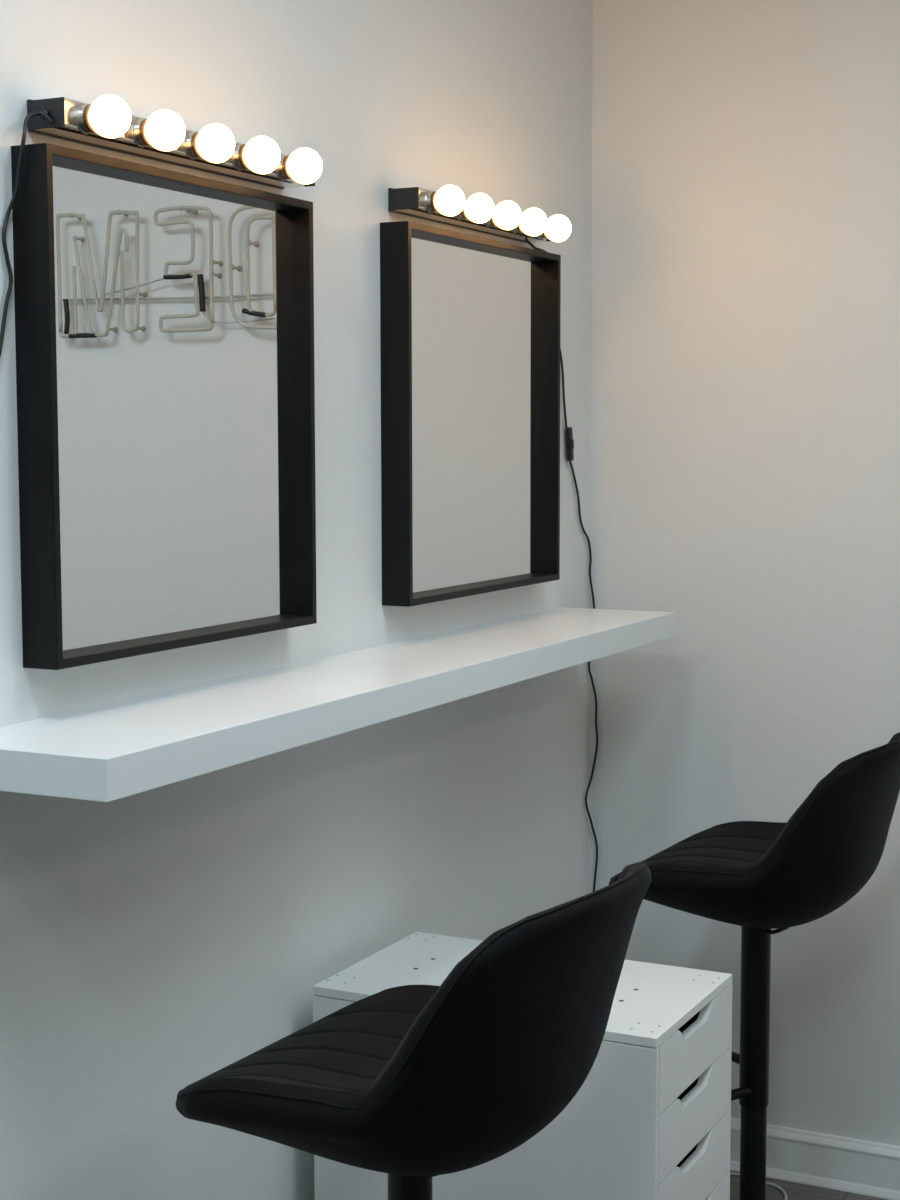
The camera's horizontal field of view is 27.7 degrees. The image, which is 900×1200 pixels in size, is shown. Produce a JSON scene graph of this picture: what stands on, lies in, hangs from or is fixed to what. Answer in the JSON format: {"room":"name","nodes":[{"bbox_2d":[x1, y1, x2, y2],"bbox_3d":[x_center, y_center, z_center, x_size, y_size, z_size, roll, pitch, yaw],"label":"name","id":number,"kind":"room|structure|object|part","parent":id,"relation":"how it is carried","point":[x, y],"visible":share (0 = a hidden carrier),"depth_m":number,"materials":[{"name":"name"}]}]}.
{"room":"makeup room","nodes":[
{"label":"makeup room","id":0,"kind":"room"},
{"bbox_2d":[0,0,592,1199],"bbox_3d":[-1.101,0.095,1.321,0.120,2.750,6.315,2,6,26],"label":"wall","id":1,"kind":"structure","parent":0,"point":[153,942],"depth_m":2.91,"materials":[{"name":"paint"}]},
{"bbox_2d":[0,95,321,356],"bbox_3d":[-0.370,-0.401,2.492,0.139,0.492,0.720,2,6,26],"label":"vanity light","id":2,"kind":"object","parent":1,"relation":"attached to","point":[108,123],"depth_m":2.38,"materials":[{"name":"white glass"}]},
{"bbox_3d":[-0.539,-0.368,2.243,0.032,0.473,0.116,4,7,42],"label":"power cord","id":3,"kind":"part","parent":2,"relation":"part of","materials":[{"name":"black rubber"}]},
{"bbox_2d":[76,95,130,137],"bbox_3d":[-0.429,-0.602,2.274,0.066,0.052,0.052,2,6,26],"label":"bulb","id":4,"kind":"object","parent":2,"relation":"attached to","point":[109,116],"depth_m":2.26,"materials":[{"name":"white glass"}]},
{"bbox_2d":[132,110,184,150],"bbox_3d":[-0.377,-0.611,2.379,0.066,0.052,0.052,2,6,26],"label":"bulb","id":5,"kind":"object","parent":2,"relation":"attached to","point":[164,130],"depth_m":2.36,"materials":[{"name":"white glass"}]},
{"bbox_2d":[184,124,234,162],"bbox_3d":[-0.325,-0.621,2.483,0.066,0.052,0.052,2,6,26],"label":"bulb","id":6,"kind":"object","parent":2,"relation":"attached to","point":[214,143],"depth_m":2.47,"materials":[{"name":"white glass"}]},
{"bbox_2d":[232,136,279,173],"bbox_3d":[-0.272,-0.630,2.588,0.066,0.052,0.052,2,6,26],"label":"bulb","id":7,"kind":"object","parent":2,"relation":"attached to","point":[261,155],"depth_m":2.57,"materials":[{"name":"white glass"}]},
{"bbox_2d":[276,148,321,183],"bbox_3d":[-0.220,-0.639,2.692,0.066,0.052,0.052,2,6,26],"label":"bulb","id":8,"kind":"object","parent":2,"relation":"attached to","point":[304,165],"depth_m":2.67,"materials":[{"name":"white glass"}]},
{"bbox_2d":[11,143,316,669],"bbox_3d":[-0.375,-0.262,2.556,0.054,0.649,0.637,2,6,26],"label":"wall mirror","id":9,"kind":"object","parent":1,"relation":"attached to","point":[164,319],"visible":1,"depth_m":2.51,"materials":[{"name":"black metal"}]},
{"bbox_2d":[0,607,674,801],"bbox_3d":[-0.078,0.122,2.956,0.260,0.050,1.900,2,6,26],"label":"floating shelf","id":10,"kind":"object","parent":1,"relation":"attached to","point":[110,752],"visible":1,"depth_m":2.52,"materials":[{"name":"white laminate"}]},
{"bbox_2d":[380,221,560,606],"bbox_3d":[0.052,-0.341,3.411,0.054,0.653,0.657,2,6,26],"label":"wall mirror","id":11,"kind":"object","parent":1,"relation":"attached to","point":[470,324],"visible":1,"depth_m":3.37,"materials":[{"name":"black metal"}]},
{"bbox_2d":[411,233,543,595],"bbox_3d":[0.039,-0.342,3.417,0.024,0.630,0.634,2,6,26],"label":"mirror glass","id":12,"kind":"object","parent":11,"relation":"attached to","point":[478,311],"depth_m":3.41,"materials":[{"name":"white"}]},
{"bbox_2d":[388,185,570,242],"bbox_3d":[0.079,-0.703,3.356,0.124,0.052,0.585,2,6,26],"label":"vanity light","id":13,"kind":"object","parent":1,"relation":"attached to","point":[448,205],"visible":0.99,"depth_m":3.23,"materials":[{"name":"white glass"}]},
{"bbox_2d":[425,185,464,215],"bbox_3d":[-0.007,-0.682,3.119,0.066,0.052,0.052,2,6,26],"label":"bulb","id":14,"kind":"object","parent":13,"relation":"attached to","point":[449,200],"depth_m":3.10,"materials":[{"name":"white glass"}]},
{"bbox_2d":[456,193,493,222],"bbox_3d":[0.046,-0.691,3.223,0.066,0.052,0.052,2,6,26],"label":"bulb","id":15,"kind":"object","parent":13,"relation":"attached to","point":[479,207],"depth_m":3.20,"materials":[{"name":"white glass"}]},
{"bbox_2d":[484,201,520,229],"bbox_3d":[0.098,-0.701,3.328,0.066,0.052,0.052,2,6,26],"label":"bulb","id":16,"kind":"object","parent":13,"relation":"attached to","point":[506,215],"depth_m":3.31,"materials":[{"name":"white glass"}]},
{"bbox_2d":[511,208,546,235],"bbox_3d":[0.150,-0.710,3.432,0.066,0.052,0.052,2,6,26],"label":"bulb","id":17,"kind":"object","parent":13,"relation":"attached to","point":[533,222],"depth_m":3.41,"materials":[{"name":"white glass"}]},
{"bbox_2d":[537,215,570,241],"bbox_3d":[0.202,-0.720,3.537,0.066,0.052,0.052,2,6,26],"label":"bulb","id":18,"kind":"object","parent":13,"relation":"attached to","point":[558,228],"depth_m":3.52,"materials":[{"name":"white glass"}]},
{"bbox_2d":[525,238,597,891],"bbox_3d":[0.287,0.261,3.813,0.158,1.974,0.409,2,6,26],"label":"power cord","id":19,"kind":"object","parent":1,"relation":"attached to","point":[568,430],"visible":0.69,"depth_m":3.96,"materials":[{"name":"black plastic"}]},
{"bbox_2d":[565,427,573,460],"bbox_3d":[0.252,-0.329,3.853,0.012,0.073,0.028,2,6,26],"label":"switch","id":20,"kind":"object","parent":19,"relation":"attached to","point":[568,430],"depth_m":3.85,"materials":[{"name":"black plastic"}]},
{"bbox_2d":[588,0,899,1145],"bbox_3d":[2.213,-0.074,3.122,4.200,2.750,0.120,2,6,26],"label":"wall","id":21,"kind":"structure","parent":0,"point":[745,448],"depth_m":3.83,"materials":[{"name":"paint"}]},
{"bbox_2d":[730,1118,899,1199],"bbox_3d":[2.185,1.247,3.177,4.200,0.110,0.020,2,6,26],"label":"baseboard","id":22,"kind":"structure","parent":21,"relation":"attached to","point":[868,1168],"depth_m":3.86,"materials":[{"name":"white paint"}]},
{"bbox_2d":[730,1171,887,1199],"bbox_3d":[0.835,1.606,0.489,4.440,0.120,6.315,2,6,26],"label":"floor","id":23,"kind":"structure","parent":0,"point":[795,1191],"depth_m":3.84,"materials":[{"name":"grey wood"}]},
{"bbox_2d":[175,862,651,1199],"bbox_3d":[-0.035,0.846,2.238,0.553,1.086,0.471,3,6,29],"label":"bar stool","id":24,"kind":"object","parent":23,"relation":"on","point":[413,1084],"visible":1,"depth_m":2.03,"materials":[{"name":"black fabric"}]},
{"bbox_3d":[-0.125,0.595,2.265,0.341,0.159,0.461,3,6,29],"label":"seat","id":25,"kind":"part","parent":24,"relation":"part of","materials":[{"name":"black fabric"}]},
{"bbox_3d":[0.102,0.495,2.127,0.231,0.365,0.465,3,6,29],"label":"backrest","id":26,"kind":"part","parent":24,"relation":"part of","materials":[{"name":"black fabric"}]},
{"bbox_2d":[313,932,731,1199],"bbox_3d":[0.121,0.967,2.976,0.581,0.712,0.358,2,6,26],"label":"drawer unit","id":27,"kind":"object","parent":23,"relation":"on","point":[650,1119],"visible":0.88,"depth_m":2.79,"materials":[{"name":"white"}]},
{"bbox_3d":[0.044,0.974,2.821,0.581,0.666,0.012,2,6,26],"label":"panel","id":28,"kind":"part","parent":27,"relation":"part of","materials":[{"name":"white"}]},
{"bbox_3d":[0.120,0.619,2.945,0.581,0.015,0.358,2,6,26],"label":"panel","id":29,"kind":"part","parent":27,"relation":"part of","materials":[{"name":"white"}]},
{"bbox_3d":[0.374,0.901,2.843,0.016,0.103,0.333,2,6,26],"label":"drawer","id":30,"kind":"part","parent":27,"relation":"part of","materials":[{"name":"white"}]},
{"bbox_3d":[0.374,0.795,2.834,0.016,0.103,0.333,2,6,26],"label":"drawer","id":31,"kind":"part","parent":27,"relation":"part of","materials":[{"name":"white"}]},
{"bbox_3d":[0.373,0.690,2.824,0.016,0.103,0.333,2,6,26],"label":"drawer","id":32,"kind":"part","parent":27,"relation":"part of","materials":[{"name":"white"}]},
{"bbox_3d":[0.374,1.006,2.853,0.016,0.103,0.333,2,6,26],"label":"drawer","id":33,"kind":"part","parent":27,"relation":"part of","materials":[{"name":"white"}]},
{"bbox_3d":[0.199,0.946,3.129,0.581,0.666,0.012,2,6,26],"label":"panel","id":34,"kind":"part","parent":27,"relation":"part of","materials":[{"name":"white"}]},
{"bbox_2d":[609,732,899,1199],"bbox_3d":[0.586,0.754,3.426,0.553,1.053,0.471,3,6,29],"label":"bar stool","id":35,"kind":"object","parent":23,"relation":"on","point":[759,877],"visible":0.92,"depth_m":3.25,"materials":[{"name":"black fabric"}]},
{"bbox_3d":[0.497,0.521,3.456,0.341,0.159,0.461,3,6,29],"label":"seat","id":36,"kind":"part","parent":35,"relation":"part of","materials":[{"name":"black fabric"}]},
{"bbox_3d":[0.611,0.615,3.406,0.050,0.012,0.020,-2,5,-18],"label":"height lever","id":37,"kind":"part","parent":35,"relation":"part of","materials":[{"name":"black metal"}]},
{"bbox_3d":[0.725,0.420,3.320,0.231,0.365,0.465,3,6,29],"label":"backrest","id":38,"kind":"part","parent":35,"relation":"part of","materials":[{"name":"black fabric"}]},
{"bbox_2d":[730,1172,787,1199],"bbox_3d":[0.620,1.243,3.834,0.157,0.006,0.279,-4,6,-35],"label":"cord","id":39,"kind":"object","parent":23,"relation":"on","point":[731,1173],"visible":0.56,"depth_m":3.86,"materials":[{"name":"grey plastic"}]}
]}

